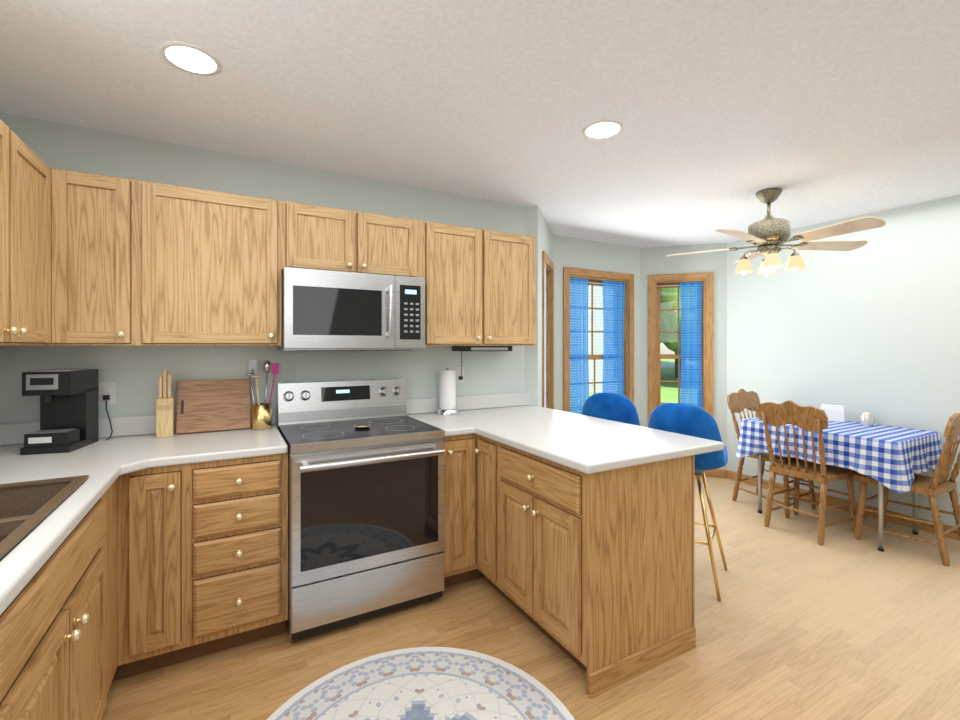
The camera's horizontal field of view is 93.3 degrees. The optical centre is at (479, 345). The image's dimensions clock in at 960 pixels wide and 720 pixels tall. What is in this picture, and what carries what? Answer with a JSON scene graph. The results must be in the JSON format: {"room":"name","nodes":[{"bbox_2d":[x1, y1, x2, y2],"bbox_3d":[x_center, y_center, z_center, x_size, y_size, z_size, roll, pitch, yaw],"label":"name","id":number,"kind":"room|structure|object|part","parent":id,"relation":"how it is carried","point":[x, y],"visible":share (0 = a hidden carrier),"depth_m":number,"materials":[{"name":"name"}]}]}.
{"room":"kitchen","nodes":[
{"label":"kitchen","id":0,"kind":"room"},
{"bbox_2d":[0,112,524,445],"bbox_3d":[-0.929,0.150,2.862,3.110,2.440,0.150,0,0,-29],"label":"wall","id":1,"kind":"structure","parent":0,"point":[134,372],"depth_m":2.54,"materials":[{"name":"white paint"}]},
{"bbox_2d":[0,119,55,345],"bbox_3d":[-1.758,-0.381,1.485,0.322,0.758,0.816,0,0,-29],"label":"upper cabinet","id":2,"kind":"object","parent":1,"relation":"attached to","point":[27,183],"depth_m":1.70,"materials":[{"name":"brown wood"}]},
{"bbox_2d":[56,168,139,345],"bbox_3d":[-1.766,-0.381,2.128,0.290,0.758,0.321,0,0,-29],"label":"upper cabinet","id":3,"kind":"object","parent":1,"relation":"attached to","point":[88,259],"depth_m":2.00,"materials":[{"name":"brown wood"}]},
{"bbox_2d":[99,381,115,404],"bbox_3d":[-1.853,0.235,2.249,0.070,0.114,0.030,0,0,-29],"label":"electrical outlet","id":4,"kind":"object","parent":1,"relation":"attached to","point":[107,391],"visible":0.9,"depth_m":2.26,"materials":[{"name":"white plastic"}]},
{"bbox_2d":[105,401,112,439],"bbox_3d":[-1.819,0.362,2.218,0.035,0.182,0.084,0,0,-29],"label":"cord","id":5,"kind":"object","parent":4,"relation":"attached to","point":[109,421],"visible":0.96,"depth_m":2.23,"materials":[{"name":"black plastic"}]},
{"bbox_2d":[140,180,283,345],"bbox_3d":[-1.372,-0.381,2.345,0.610,0.758,0.321,0,0,-29],"label":"upper cabinet","id":6,"kind":"object","parent":1,"relation":"attached to","point":[212,262],"depth_m":2.20,"materials":[{"name":"brown wood"}]},
{"bbox_2d":[284,201,423,277],"bbox_3d":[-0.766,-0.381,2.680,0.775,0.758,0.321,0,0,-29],"label":"upper cabinet","id":7,"kind":"object","parent":1,"relation":"attached to","point":[315,237],"depth_m":2.52,"materials":[{"name":"brown wood"}]},
{"bbox_2d":[277,267,424,350],"bbox_3d":[-0.739,-0.186,2.621,0.758,0.425,0.445,0,0,-29],"label":"microwave","id":8,"kind":"object","parent":7,"relation":"attached to","point":[325,310],"visible":0.96,"depth_m":2.44,"materials":[{"name":"silver metal"}]},
{"bbox_2d":[455,367,463,382],"bbox_3d":[-0.137,0.205,3.197,0.070,0.114,0.030,0,0,-29],"label":"electrical outlet","id":9,"kind":"object","parent":1,"relation":"attached to","point":[459,378],"visible":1,"depth_m":3.20,"materials":[{"name":"white plastic"}]},
{"bbox_2d":[424,221,535,345],"bbox_3d":[-0.061,-0.381,3.069,0.836,0.758,0.321,0,0,-29],"label":"upper cabinet","id":10,"kind":"object","parent":1,"relation":"attached to","point":[480,284],"depth_m":2.91,"materials":[{"name":"brown wood"}]},
{"bbox_2d":[452,346,511,375],"bbox_3d":[0.008,0.105,3.121,0.360,0.210,0.248,0,0,-29],"label":"under-cabinet light","id":11,"kind":"object","parent":10,"relation":"attached to","point":[481,348],"visible":1,"depth_m":3.02,"materials":[{"name":"black plastic"}]},
{"bbox_2d":[0,0,959,247],"bbox_3d":[1.337,-1.095,1.229,6.100,0.050,6.700,0,0,-29],"label":"ceiling","id":12,"kind":"structure","parent":0,"point":[723,112],"depth_m":1.94,"materials":[{"name":"white paint"}]},
{"bbox_2d":[159,42,221,75],"bbox_3d":[-1.076,-1.067,1.690,0.196,0.005,0.196,0,0,-29],"label":"recessed light","id":13,"kind":"object","parent":12,"relation":"in","point":[190,58],"visible":1,"depth_m":1.68,"materials":[{"name":"white plastic"}]},
{"bbox_2d":[582,120,622,139],"bbox_3d":[0.607,-1.067,2.243,0.196,0.005,0.196,0,0,-29],"label":"recessed light","id":14,"kind":"object","parent":12,"relation":"in","point":[602,129],"visible":1,"depth_m":2.23,"materials":[{"name":"white plastic"}]},
{"bbox_2d":[666,188,885,275],"bbox_3d":[1.988,-0.786,3.099,1.271,0.566,1.271,0,0,-29],"label":"ceiling fan","id":15,"kind":"object","parent":12,"relation":"hanging from","point":[768,235],"visible":1,"depth_m":3.05,"materials":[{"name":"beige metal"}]},
{"bbox_2d":[102,476,959,719],"bbox_3d":[1.337,1.395,1.229,6.100,0.050,6.700,0,0,-29],"label":"floor","id":16,"kind":"structure","parent":0,"point":[797,622],"depth_m":2.08,"materials":[{"name":"brown wood"}]},
{"bbox_2d":[0,614,3,719],"bbox_3d":[-1.006,0.933,0.424,0.610,0.875,0.525,0,0,-29],"label":"base cabinet","id":17,"kind":"object","parent":16,"relation":"on","point":[2,615],"depth_m":0.85,"materials":[{"name":"brown wood"}]},
{"bbox_2d":[2,485,111,719],"bbox_3d":[-1.344,0.933,1.036,0.610,0.875,0.873,0,0,-29],"label":"base cabinet","id":18,"kind":"object","parent":16,"relation":"on","point":[58,628],"depth_m":1.18,"materials":[{"name":"brown wood"}]},
{"bbox_2d":[0,416,123,451],"bbox_3d":[-1.758,0.424,1.832,0.420,0.139,0.847,0,0,-29],"label":"backsplash","id":19,"kind":"structure","parent":18,"relation":"on","point":[11,434],"depth_m":2.09,"materials":[{"name":"laminate"}]},
{"bbox_2d":[0,415,143,614],"bbox_3d":[-1.198,0.424,0.788,0.630,0.139,3.217,0,0,-29],"label":"countertop","id":20,"kind":"structure","parent":18,"relation":"on","point":[102,460],"depth_m":1.51,"materials":[{"name":"laminate"}]},
{"bbox_2d":[0,475,88,560],"bbox_3d":[-1.387,0.389,1.096,0.517,0.562,0.814,0,0,-29],"label":"sink","id":21,"kind":"object","parent":20,"relation":"in","point":[27,508],"visible":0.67,"depth_m":1.46,"materials":[{"name":"brown metal"}]},
{"bbox_2d":[20,368,98,454],"bbox_3d":[-1.871,0.279,2.029,0.170,0.352,0.240,0,0,-17],"label":"coffee maker","id":22,"kind":"object","parent":20,"relation":"on","point":[69,409],"visible":1,"depth_m":2.01,"materials":[{"name":"black plastic"}]},
{"bbox_2d":[132,463,191,675],"bbox_3d":[-1.462,0.933,2.120,0.195,0.875,0.624,0,0,-29],"label":"base cabinet","id":23,"kind":"object","parent":16,"relation":"on","point":[161,496],"depth_m":1.86,"materials":[{"name":"brown wood"}]},
{"bbox_2d":[192,452,287,658],"bbox_3d":[-1.204,0.933,2.263,0.395,0.875,0.624,0,0,-29],"label":"base cabinet","id":24,"kind":"object","parent":16,"relation":"on","point":[240,505],"depth_m":2.00,"materials":[{"name":"brown wood"}]},
{"bbox_2d":[112,407,287,473],"bbox_3d":[-1.242,0.424,2.127,0.588,0.139,0.829,0,0,-29],"label":"countertop","id":25,"kind":"structure","parent":24,"relation":"on","point":[142,451],"depth_m":2.08,"materials":[{"name":"laminate"}]},
{"bbox_2d":[156,370,174,437],"bbox_3d":[-1.591,0.288,2.293,0.070,0.335,0.086,0,0,-29],"label":"knife block","id":26,"kind":"object","parent":25,"relation":"on","point":[165,413],"visible":1,"depth_m":2.27,"materials":[{"name":"brown wood"}]},
{"bbox_2d":[176,379,250,433],"bbox_3d":[-1.426,0.318,2.438,0.340,0.273,0.095,0,0,-29],"label":"cutting board","id":27,"kind":"object","parent":25,"relation":"on","point":[213,405],"visible":0.88,"depth_m":2.42,"materials":[{"name":"brown wood"}]},
{"bbox_2d":[245,360,278,429],"bbox_3d":[-1.201,0.265,2.501,0.166,0.380,0.104,0,0,-29],"label":"utensil crock","id":28,"kind":"object","parent":25,"relation":"on","point":[261,416],"visible":1,"depth_m":2.49,"materials":[{"name":"gold metal"}]},
{"bbox_2d":[277,379,444,640],"bbox_3d":[-0.663,0.792,2.486,0.760,1.155,0.741,0,0,-29],"label":"range","id":29,"kind":"object","parent":16,"relation":"on","point":[365,499],"visible":1,"depth_m":2.24,"materials":[{"name":"silver metal"}]},
{"bbox_2d":[266,647,574,719],"bbox_3d":[-0.216,1.365,1.457,1.200,0.008,1.200,0,0,41],"label":"round rug","id":30,"kind":"object","parent":16,"relation":"on","point":[432,683],"visible":1,"depth_m":1.78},
{"bbox_2d":[443,434,599,698],"bbox_3d":[-0.037,0.933,2.381,0.231,0.876,1.546,0,0,-29],"label":"base cabinet","id":31,"kind":"object","parent":16,"relation":"on","point":[592,575],"depth_m":2.09,"materials":[{"name":"brown wood"}]},
{"bbox_2d":[406,392,723,473],"bbox_3d":[0.325,0.424,2.577,1.050,0.139,1.557,0,0,-29],"label":"countertop","id":32,"kind":"structure","parent":31,"relation":"on","point":[585,444],"depth_m":2.39,"materials":[{"name":"laminate"}]},
{"bbox_2d":[437,368,457,414],"bbox_3d":[-0.219,0.300,3.055,0.140,0.310,0.140,0,0,-29],"label":"paper towel","id":33,"kind":"object","parent":32,"relation":"on","point":[447,391],"visible":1,"depth_m":3.00,"materials":[{"name":"white paper"}]},
{"bbox_2d":[581,393,639,425],"bbox_3d":[0.953,0.842,3.286,0.568,1.062,0.566,0,0,-29],"label":"bar stool","id":34,"kind":"object","parent":16,"relation":"on","point":[615,407],"visible":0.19,"depth_m":3.02,"materials":[{"name":"blue fabric"}]},
{"bbox_2d":[600,455,695,694],"bbox_3d":[0.332,0.933,2.585,0.647,0.876,1.546,0,0,-29],"label":"base cabinet","id":35,"kind":"object","parent":16,"relation":"on","point":[647,511],"depth_m":1.92,"materials":[{"name":"brown wood"}]},
{"bbox_2d":[648,403,727,600],"bbox_3d":[1.230,0.842,2.706,0.567,1.062,0.540,0,0,-29],"label":"bar stool","id":36,"kind":"object","parent":16,"relation":"on","point":[689,420],"visible":0.42,"depth_m":2.49,"materials":[{"name":"blue fabric"}]},
{"bbox_3d":[1.224,0.512,2.719,0.579,0.412,0.521,0,0,-29],"label":"seat","id":37,"kind":"part","parent":36,"relation":"part of","materials":[{"name":"blue fabric"}]},
{"bbox_2d":[727,389,815,517],"bbox_3d":[2.514,0.881,3.919,0.460,0.983,0.542,0,0,-29],"label":"chair","id":38,"kind":"object","parent":16,"relation":"on","point":[740,401],"visible":0.62,"depth_m":3.99,"materials":[{"name":"brown wood"}]},
{"bbox_2d":[757,400,857,544],"bbox_3d":[2.448,0.881,3.385,0.542,0.983,0.460,0,0,-29],"label":"chair","id":39,"kind":"object","parent":16,"relation":"on","point":[811,419],"visible":1,"depth_m":3.31,"materials":[{"name":"brown wood"}]},
{"bbox_2d":[758,453,917,551],"bbox_3d":[2.737,0.995,3.515,0.680,0.750,0.990,0,0,-29],"label":"dining table","id":40,"kind":"object","parent":16,"relation":"on","point":[880,517],"visible":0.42,"depth_m":3.29,"materials":[{"name":"checked fabric tablecloth"},{"name":"metal legs"}]},
{"bbox_2d":[735,417,941,492],"bbox_3d":[2.742,0.777,3.511,0.814,0.322,1.114,0,0,-29],"label":"table cloth","id":41,"kind":"object","parent":40,"relation":"on","point":[893,458],"visible":0.83,"depth_m":3.15,"materials":[{"name":"blue fabric"}]},
{"bbox_2d":[819,404,846,422],"bbox_3d":[2.896,0.550,3.723,0.044,0.130,0.180,0,0,-29],"label":"napkin holder","id":42,"kind":"object","parent":41,"relation":"on","point":[836,413],"visible":0.81,"depth_m":3.69,"materials":[{"name":"white plastic"}]},
{"bbox_2d":[860,412,873,425],"bbox_3d":[3.007,0.566,3.522,0.080,0.100,0.080,0,0,-29],"label":"jar","id":43,"kind":"object","parent":41,"relation":"on","point":[866,418],"visible":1,"depth_m":3.50,"materials":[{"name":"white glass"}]},
{"bbox_2d":[853,413,959,565],"bbox_3d":[2.964,0.881,3.103,0.460,0.983,0.542,0,0,-29],"label":"chair","id":44,"kind":"object","parent":16,"relation":"on","point":[936,485],"visible":0.94,"depth_m":3.00,"materials":[{"name":"brown wood"}]},
{"bbox_2d":[525,206,552,406],"bbox_3d":[0.514,0.150,3.977,0.150,2.440,1.048,0,0,16],"label":"wall","id":45,"kind":"structure","parent":0,"point":[537,226],"depth_m":3.48,"materials":[{"name":"white paint"}]},
{"bbox_2d":[542,251,553,408],"bbox_3d":[0.550,0.125,3.993,0.170,1.793,0.660,0,0,16],"label":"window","id":46,"kind":"structure","parent":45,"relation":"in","point":[547,336],"depth_m":4.21,"materials":[{"name":"brown wood"}]},
{"bbox_2d":[553,235,639,419],"bbox_3d":[1.188,0.150,4.717,1.390,2.440,0.150,0,0,-29],"label":"wall","id":47,"kind":"structure","parent":0,"point":[585,254],"depth_m":4.59,"materials":[{"name":"white paint"}]},
{"bbox_2d":[563,267,633,411],"bbox_3d":[1.207,0.125,4.693,0.980,1.793,0.170,0,0,-29],"label":"window","id":48,"kind":"structure","parent":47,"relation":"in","point":[580,273],"depth_m":4.72,"materials":[{"name":"brown wood"}]},
{"bbox_2d":[570,278,588,413],"bbox_3d":[0.992,0.111,4.551,0.255,1.578,0.054,0,0,-29],"label":"window curtain","id":49,"kind":"object","parent":48,"relation":"hanging from","point":[579,384],"visible":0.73,"depth_m":4.56,"materials":[{"name":"blue fabric"}]},
{"bbox_2d":[602,281,624,395],"bbox_3d":[1.412,0.111,4.783,0.325,1.578,0.059,0,0,-29],"label":"window curtain","id":50,"kind":"object","parent":48,"relation":"hanging from","point":[613,336],"visible":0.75,"depth_m":4.77,"materials":[{"name":"blue fabric"}]},
{"bbox_2d":[640,243,726,469],"bbox_3d":[2.174,0.150,4.893,1.048,2.440,0.150,0,0,16],"label":"wall","id":51,"kind":"structure","parent":0,"point":[654,260],"depth_m":4.76,"materials":[{"name":"white paint"}]},
{"bbox_2d":[648,272,712,420],"bbox_3d":[2.142,0.125,4.871,0.660,1.793,0.170,0,0,16],"label":"window","id":52,"kind":"structure","parent":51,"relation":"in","point":[656,282],"depth_m":4.88,"materials":[{"name":"brown wood"}]},
{"bbox_2d":[680,282,702,408],"bbox_3d":[2.245,0.111,4.820,0.225,1.578,0.052,0,0,13],"label":"window curtain","id":53,"kind":"object","parent":52,"relation":"hanging from","point":[691,343],"visible":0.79,"depth_m":4.82,"materials":[{"name":"blue fabric"}]},
{"bbox_2d":[727,195,959,525],"bbox_3d":[3.992,0.150,2.266,0.150,2.440,5.650,0,0,-29],"label":"wall","id":54,"kind":"structure","parent":0,"point":[872,325],"depth_m":3.68,"materials":[{"name":"white paint"}]},
{"bbox_2d":[704,469,959,539],"bbox_3d":[2.677,1.327,1.968,2.439,0.085,6.099,0,0,-29],"label":"baseboard","id":55,"kind":"structure","parent":54,"relation":"attached to","point":[731,475],"depth_m":3.88,"materials":[{"name":"brown wood"}]},
{"label":"outside","id":56,"kind":"structure","parent":0,"visible":0},
{"bbox_2d":[588,285,680,402],"bbox_3d":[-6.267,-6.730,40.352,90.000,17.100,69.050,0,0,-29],"label":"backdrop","id":57,"kind":"structure","parent":56,"point":[599,335],"depth_m":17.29,"materials":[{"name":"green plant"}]}
]}

